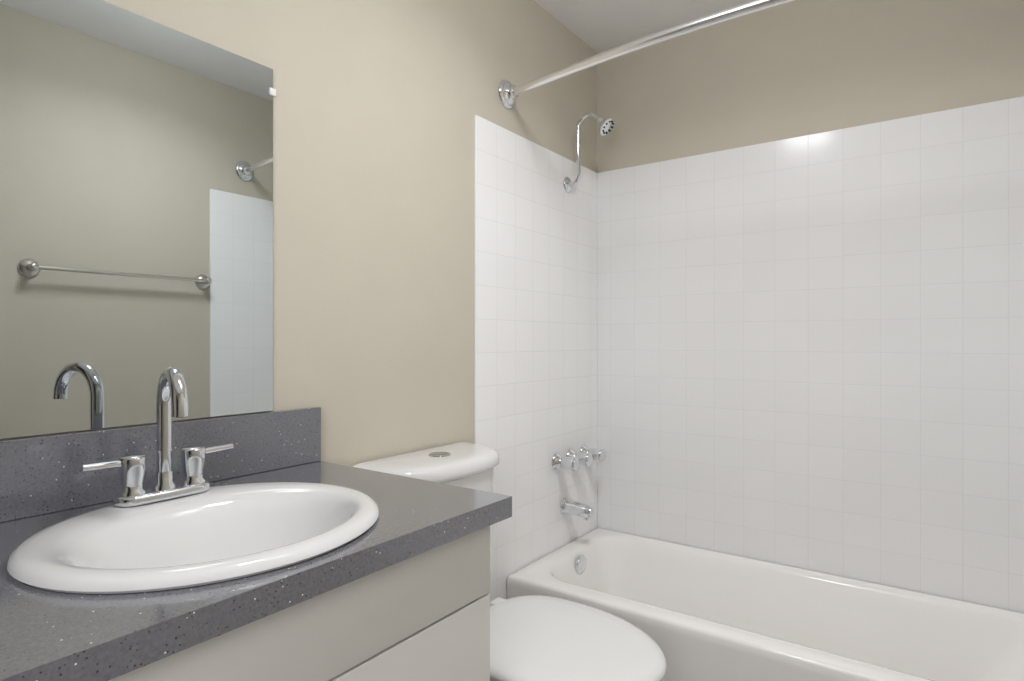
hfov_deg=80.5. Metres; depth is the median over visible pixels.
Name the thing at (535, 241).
wall tile
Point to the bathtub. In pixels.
(712, 615)
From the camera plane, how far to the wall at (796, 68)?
2.06 m
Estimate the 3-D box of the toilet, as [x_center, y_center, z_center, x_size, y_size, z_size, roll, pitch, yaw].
[0.021,0.733,1.436,0.699,0.874,0.452,0,0,36]
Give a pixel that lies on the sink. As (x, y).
(222, 533)
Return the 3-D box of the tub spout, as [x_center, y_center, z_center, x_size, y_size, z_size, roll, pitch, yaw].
[0.246,0.627,2.253,0.123,0.065,0.060,0,0,36]
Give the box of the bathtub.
[507,528,1023,680]
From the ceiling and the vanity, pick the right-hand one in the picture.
the ceiling
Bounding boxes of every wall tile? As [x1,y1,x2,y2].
[474,115,596,601]
[597,96,1023,612]
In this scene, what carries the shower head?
attached to the wall at (376, 103)
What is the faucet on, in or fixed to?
on the sink
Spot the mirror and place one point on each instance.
(136, 151)
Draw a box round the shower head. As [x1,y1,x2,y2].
[563,112,614,192]
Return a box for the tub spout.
[560,498,594,519]
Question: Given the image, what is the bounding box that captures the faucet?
[81,366,233,506]
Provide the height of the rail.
0.094 m
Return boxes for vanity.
[0,407,511,680]
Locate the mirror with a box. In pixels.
[0,0,275,438]
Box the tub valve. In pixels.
[552,445,605,470]
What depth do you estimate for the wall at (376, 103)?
1.57 m
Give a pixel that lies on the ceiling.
(601, 24)
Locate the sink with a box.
[7,482,378,593]
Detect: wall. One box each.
[0,0,595,466]
[596,0,1023,172]
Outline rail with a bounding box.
[498,0,794,108]
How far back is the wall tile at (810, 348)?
2.00 m
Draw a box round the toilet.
[352,442,666,680]
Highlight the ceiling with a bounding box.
[534,0,753,51]
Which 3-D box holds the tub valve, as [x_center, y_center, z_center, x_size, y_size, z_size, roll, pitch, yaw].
[0.237,0.448,2.157,0.210,0.064,0.452,0,0,36]

